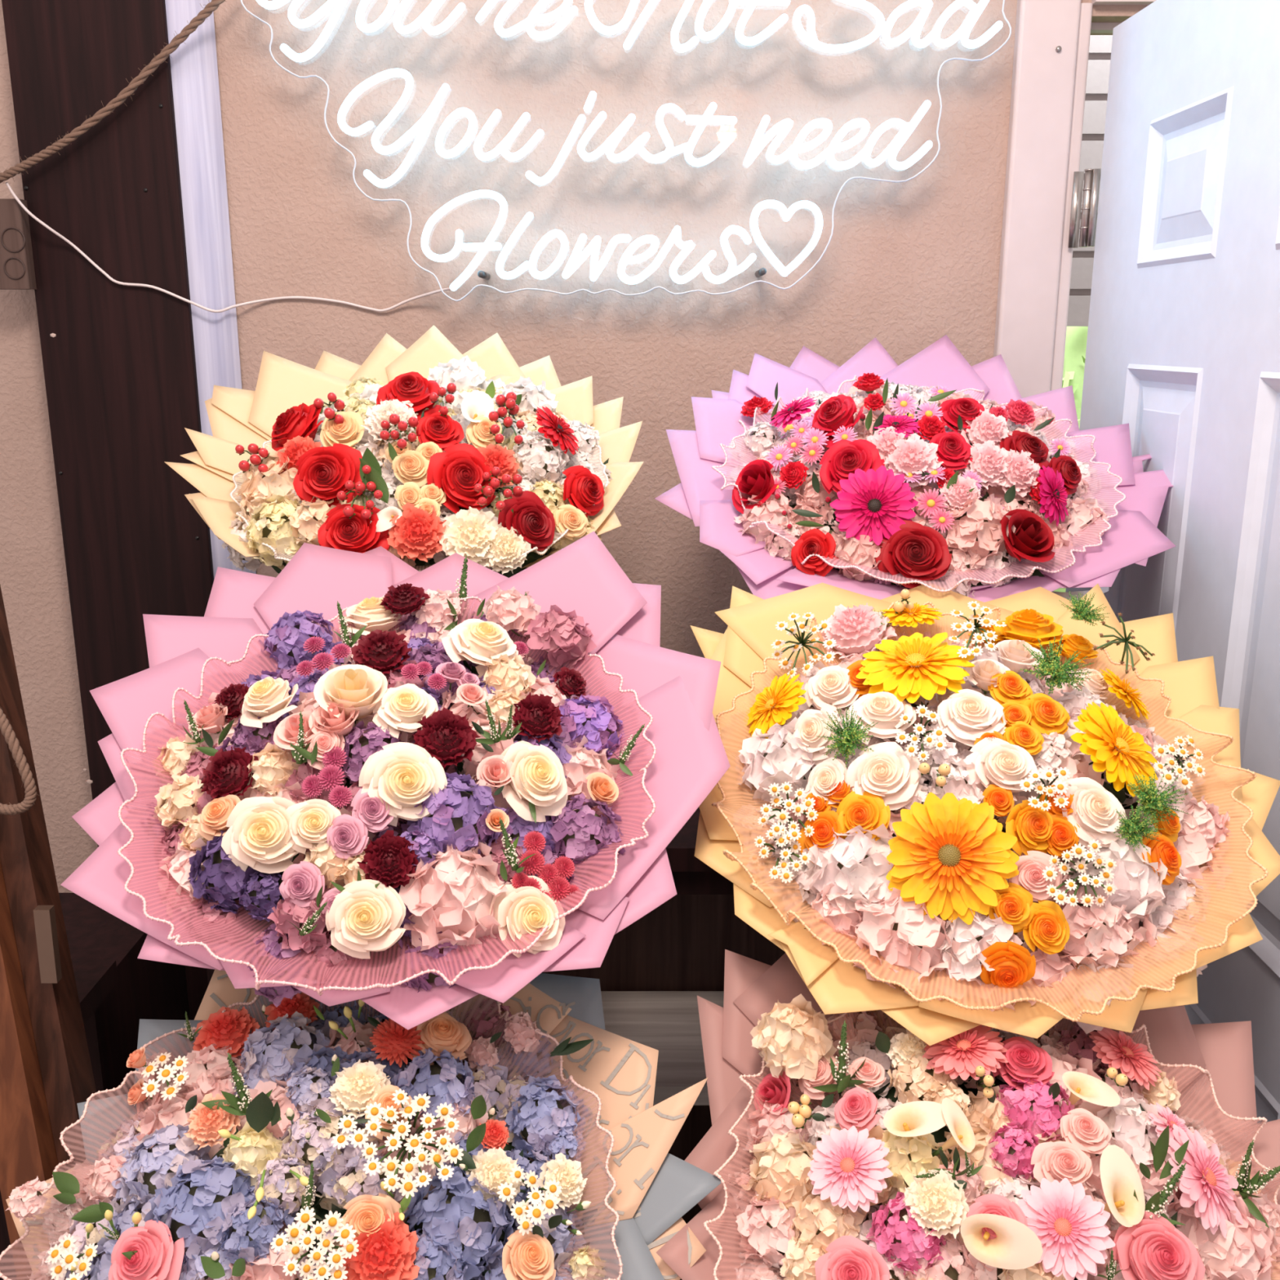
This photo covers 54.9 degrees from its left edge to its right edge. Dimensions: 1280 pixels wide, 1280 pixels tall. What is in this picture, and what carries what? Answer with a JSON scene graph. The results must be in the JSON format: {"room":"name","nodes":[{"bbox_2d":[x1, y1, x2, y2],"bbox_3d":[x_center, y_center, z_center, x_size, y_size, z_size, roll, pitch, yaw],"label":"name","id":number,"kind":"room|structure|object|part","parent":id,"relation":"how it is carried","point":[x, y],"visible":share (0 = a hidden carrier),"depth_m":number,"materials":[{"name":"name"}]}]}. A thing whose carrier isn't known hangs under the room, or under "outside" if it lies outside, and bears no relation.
{"room":"flower shop","nodes":[
{"label":"flower shop","id":0,"kind":"room"},
{"bbox_2d":[0,0,1148,893],"bbox_3d":[-0.300,-0.252,2.060,5.000,2.700,0.120,0,14,0],"label":"wall","id":1,"kind":"structure","parent":0,"point":[910,264],"depth_m":1.90,"materials":[{"name":"paint"}]},
{"bbox_2d":[0,198,36,289],"bbox_3d":[-0.943,-0.591,1.843,0.060,0.128,0.026,0,14,0],"label":"electrical outlet","id":2,"kind":"object","parent":1,"relation":"attached to","point":[17,272],"visible":1,"depth_m":1.84,"materials":[{"name":"brown plastic"}]},
{"bbox_2d":[164,0,256,579],"bbox_3d":[-0.690,-0.232,1.978,0.116,2.700,0.040,0,14,0],"label":"trim","id":3,"kind":"structure","parent":1,"relation":"attached to","point":[193,64],"depth_m":1.87,"materials":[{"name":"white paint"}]},
{"bbox_2d":[5,0,1011,312],"bbox_3d":[-0.199,-0.751,1.829,1.466,0.514,0.090,0,14,0],"label":"sign","id":4,"kind":"object","parent":1,"relation":"attached to","point":[422,126],"visible":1,"depth_m":1.79,"materials":[{"name":"white plastic"}]},
{"bbox_3d":[-0.020,-0.753,1.802,1.106,0.496,0.004,0,14,0],"label":"backing panel","id":5,"kind":"part","parent":4,"relation":"part of","materials":[{"name":"clear plastic"}]},
{"bbox_2d":[1055,45,1061,52],"bbox_3d":[0.618,-0.873,1.819,0.008,0.008,0.004,0,14,0],"label":"screw","id":6,"kind":"object","parent":1,"relation":"attached to","point":[1058,49],"visible":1,"depth_m":1.82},
{"bbox_2d":[993,0,1155,398],"bbox_3d":[1.030,0.011,2.119,0.941,2.160,0.152,0,14,0],"label":"trim","id":7,"kind":"structure","parent":1,"relation":"attached to","point":[1048,95],"depth_m":1.87,"materials":[{"name":"white paint"}]},
{"bbox_2d":[1090,22,1120,32],"bbox_3d":[1.085,0.051,2.134,0.831,2.075,0.142,0,14,0],"label":"trim","id":8,"kind":"structure","parent":1,"relation":"attached to","point":[1095,27],"depth_m":1.87,"materials":[{"name":"white paint"}]},
{"bbox_2d":[1065,0,1279,1124],"bbox_3d":[0.691,0.193,1.643,0.068,2.025,0.866,0,14,0],"label":"door","id":9,"kind":"structure","parent":1,"relation":"in","point":[1183,349],"depth_m":1.49,"materials":[{"name":"paint"}]},
{"bbox_3d":[-0.300,1.529,0.585,5.000,0.050,3.600,0,14,0],"label":"floor","id":10,"kind":"structure","parent":0,"visible":0},
{"bbox_2d":[0,585,190,1279],"bbox_3d":[-0.824,0.198,1.461,0.652,2.114,0.699,0,14,0],"label":"wooden rack","id":11,"kind":"object","parent":10,"relation":"on","point":[75,990],"visible":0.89,"depth_m":1.41,"materials":[{"name":"brown wood"}]},
{"bbox_2d":[0,706,39,815],"bbox_3d":[-0.695,0.122,1.337,0.074,0.138,0.045,7,15,25],"label":"rope","id":12,"kind":"object","parent":11,"relation":"hanging from","point":[6,728],"visible":1,"depth_m":1.34,"materials":[{"name":"fabric"}]},
{"bbox_2d":[71,960,118,1024],"bbox_3d":[-0.882,0.435,1.509,0.435,0.030,0.120,0,14,0],"label":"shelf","id":13,"kind":"object","parent":11,"relation":"attached to","point":[95,980],"depth_m":1.52,"materials":[{"name":"brown wood"}]},
{"bbox_2d":[1,0,213,1020],"bbox_3d":[-0.809,-0.231,1.974,0.242,2.700,0.055,0,14,0],"label":"wooden panel","id":14,"kind":"object","parent":10,"relation":"on","point":[119,362],"visible":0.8,"depth_m":1.89,"materials":[{"name":"brown wood"}]},
{"bbox_2d":[0,0,226,183],"bbox_3d":[-0.765,-0.803,1.779,0.412,0.310,0.028,-1,14,-4],"label":"jute rope","id":15,"kind":"object","parent":14,"relation":"attached to","point":[127,91],"visible":1,"depth_m":1.78,"materials":[{"name":"beige fabric"}]},
{"bbox_2d":[206,807,785,1279],"bbox_3d":[-0.010,0.695,1.879,1.220,0.948,0.545,0,14,0],"label":"display stand","id":16,"kind":"object","parent":10,"relation":"on","point":[652,973],"visible":0.02,"depth_m":1.78,"materials":[{"name":"brown wood"}]},
{"bbox_3d":[-0.580,0.408,1.708,0.036,0.241,0.036,0,14,0],"label":"post","id":17,"kind":"part","parent":16,"relation":"part of","materials":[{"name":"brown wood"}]},
{"bbox_3d":[-0.010,0.691,1.860,1.180,0.865,0.020,0,14,0],"label":"panel","id":18,"kind":"part","parent":16,"relation":"part of","materials":[{"name":"brown wood"}]},
{"bbox_2d":[666,807,715,871],"bbox_3d":[-0.010,0.237,1.825,1.220,0.033,0.430,0,14,0],"label":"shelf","id":19,"kind":"object","parent":16,"relation":"attached to","point":[680,851],"depth_m":1.62,"materials":[{"name":"brown wood"}]},
{"bbox_3d":[0.335,0.863,1.530,0.330,0.790,0.195,0,14,0],"label":"wooden crate","id":20,"kind":"object","parent":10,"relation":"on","visible":0},
{"bbox_3d":[0.323,0.436,1.425,0.114,0.089,0.114,0,14,0],"label":"bucket","id":21,"kind":"object","parent":20,"relation":"on","visible":0},
{"bbox_2d":[689,582,1279,1045],"bbox_3d":[0.336,0.223,1.228,0.596,0.501,0.541,0,14,0],"label":"flower bouquet","id":22,"kind":"object","parent":21,"relation":"in","point":[951,814],"visible":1,"depth_m":1.11,"materials":[{"name":"multicoloured plant"}]},
{"bbox_3d":[0.131,0.064,1.242,0.015,0.004,0.015,-24,35,49],"label":"flower","id":23,"kind":"part","parent":22,"relation":"part of","materials":[{"name":"plant"}]},
{"bbox_3d":[0.270,0.018,1.209,0.021,0.006,0.021,-16,31,-6],"label":"flower","id":24,"kind":"part","parent":22,"relation":"part of","materials":[{"name":"yellow plant"}]},
{"bbox_3d":[0.263,0.183,1.045,0.021,0.021,0.006,-28,-21,4],"label":"flower","id":25,"kind":"part","parent":22,"relation":"part of","materials":[{"name":"plant"}]},
{"bbox_3d":[0.444,0.097,1.131,0.019,0.005,0.019,18,46,-26],"label":"flower","id":26,"kind":"part","parent":22,"relation":"part of","materials":[{"name":"plant"}]},
{"bbox_3d":[1.500,0.611,4.339,6.000,0.050,3.870,0,14,0],"label":"ground","id":27,"kind":"structure","parent":0,"visible":0},
{"bbox_2d":[1053,326,1088,591],"bbox_3d":[1.750,-0.433,4.471,3.100,1.994,0.712,0,14,0],"label":"hedge","id":28,"kind":"object","parent":27,"relation":"on","point":[1076,336],"visible":0.02,"depth_m":4.48,"materials":[{"name":"green plant"}]},
{"label":"outside","id":29,"kind":"structure","parent":0,"visible":0},
{"bbox_2d":[1066,35,1112,326],"bbox_3d":[1.450,-1.321,2.779,3.900,1.190,0.030,0,14,0],"label":"siding","id":30,"kind":"object","parent":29,"point":[1100,46],"depth_m":2.81,"materials":[{"name":"white wood"}]},
{"bbox_3d":[-0.273,0.126,1.797,0.114,0.195,0.114,0,14,0],"label":"bucket","id":31,"kind":"object","parent":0,"visible":0},
{"bbox_2d":[164,324,644,577],"bbox_3d":[-0.295,-0.148,1.605,0.600,0.512,0.503,0,14,0],"label":"flower bouquet","id":32,"kind":"object","parent":31,"relation":"in","point":[426,452],"visible":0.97,"depth_m":1.48,"materials":[{"name":"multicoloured plant"}]},
{"bbox_3d":[-0.274,-0.204,1.544,0.471,0.200,0.399,0,14,0],"label":"pearl trim","id":33,"kind":"part","parent":32,"relation":"part of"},
{"bbox_3d":[-0.099,-0.264,1.532,0.004,0.014,0.014,-40,-11,25],"label":"flower","id":34,"kind":"part","parent":32,"relation":"part of","materials":[{"name":"grey plant"}]},
{"bbox_3d":[0.357,0.117,1.847,0.114,0.190,0.114,0,14,0],"label":"bucket","id":35,"kind":"object","parent":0,"visible":0},
{"bbox_2d":[654,334,1175,604],"bbox_3d":[0.350,-0.151,1.658,0.643,0.505,0.613,-9,16,-31],"label":"flower bouquet","id":36,"kind":"object","parent":35,"relation":"in","point":[871,475],"visible":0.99,"depth_m":1.51,"materials":[{"name":"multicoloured plant"}]},
{"bbox_3d":[0.275,-0.158,1.446,0.019,0.019,0.005,28,-4,12],"label":"flower","id":37,"kind":"part","parent":36,"relation":"part of","materials":[{"name":"grey plant"}]},
{"bbox_3d":[0.316,-0.268,1.525,0.011,0.003,0.011,-19,39,-11],"label":"flower","id":38,"kind":"part","parent":36,"relation":"part of","materials":[{"name":"plant"}]},
{"bbox_3d":[0.354,-0.216,1.583,0.523,0.231,0.439,0,14,0],"label":"pearl trim","id":39,"kind":"part","parent":36,"relation":"part of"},
{"bbox_3d":[0.502,-0.176,1.482,0.004,0.014,0.014,-10,30,42],"label":"flower","id":40,"kind":"part","parent":36,"relation":"part of","materials":[{"name":"plant"}]},
{"bbox_3d":[-0.228,0.426,1.375,0.114,0.113,0.114,0,14,0],"label":"bucket","id":41,"kind":"object","parent":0,"visible":0},
{"bbox_2d":[60,531,730,1030],"bbox_3d":[-0.226,0.188,1.193,0.618,0.517,0.527,0,14,0],"label":"flower bouquet","id":42,"kind":"object","parent":41,"relation":"in","point":[411,794],"visible":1,"depth_m":1.08,"materials":[{"name":"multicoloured plant"}]},
{"bbox_3d":[-0.231,0.115,1.136,0.494,0.233,0.445,0,14,0],"label":"pearl trim","id":43,"kind":"part","parent":42,"relation":"part of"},
{"bbox_3d":[-0.246,0.737,1.167,0.114,0.108,0.114,0,14,0],"label":"bucket","id":44,"kind":"object","parent":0,"visible":0},
{"bbox_2d":[0,969,721,1279],"bbox_3d":[-0.221,0.543,0.973,0.570,0.446,0.497,1,14,3],"label":"flower bouquet","id":45,"kind":"object","parent":44,"relation":"in","point":[522,1137],"visible":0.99,"depth_m":0.96,"materials":[{"name":"multicoloured plant"}]},
{"bbox_3d":[0.287,0.738,1.167,0.114,0.106,0.114,0,14,0],"label":"bucket","id":46,"kind":"object","parent":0,"visible":0},
{"bbox_2d":[656,949,1279,1279],"bbox_3d":[0.281,0.542,0.975,0.570,0.447,0.509,0,14,0],"label":"flower bouquet","id":47,"kind":"object","parent":46,"relation":"in","point":[851,1145],"visible":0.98,"depth_m":0.96,"materials":[{"name":"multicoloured plant"}]},
{"bbox_3d":[0.158,0.399,0.938,0.012,0.003,0.012,-25,40,-1],"label":"flower","id":48,"kind":"part","parent":47,"relation":"part of","materials":[{"name":"plant"}]},
{"bbox_3d":[0.266,0.332,1.012,0.013,0.003,0.013,-17,23,-17],"label":"flower","id":49,"kind":"part","parent":47,"relation":"part of","materials":[{"name":"pink plant"}]},
{"bbox_3d":[0.301,0.417,0.876,0.013,0.003,0.013,-19,52,-1],"label":"flower","id":50,"kind":"part","parent":47,"relation":"part of","materials":[{"name":"plant"}]},
{"bbox_3d":[0.412,0.347,1.041,0.012,0.003,0.012,9,27,-29],"label":"flower","id":51,"kind":"part","parent":47,"relation":"part of","materials":[{"name":"plant"}]},
{"bbox_3d":[0.432,0.406,0.933,0.015,0.015,0.004,12,-41,-39],"label":"flower","id":52,"kind":"part","parent":47,"relation":"part of","materials":[{"name":"plant"}]}
]}

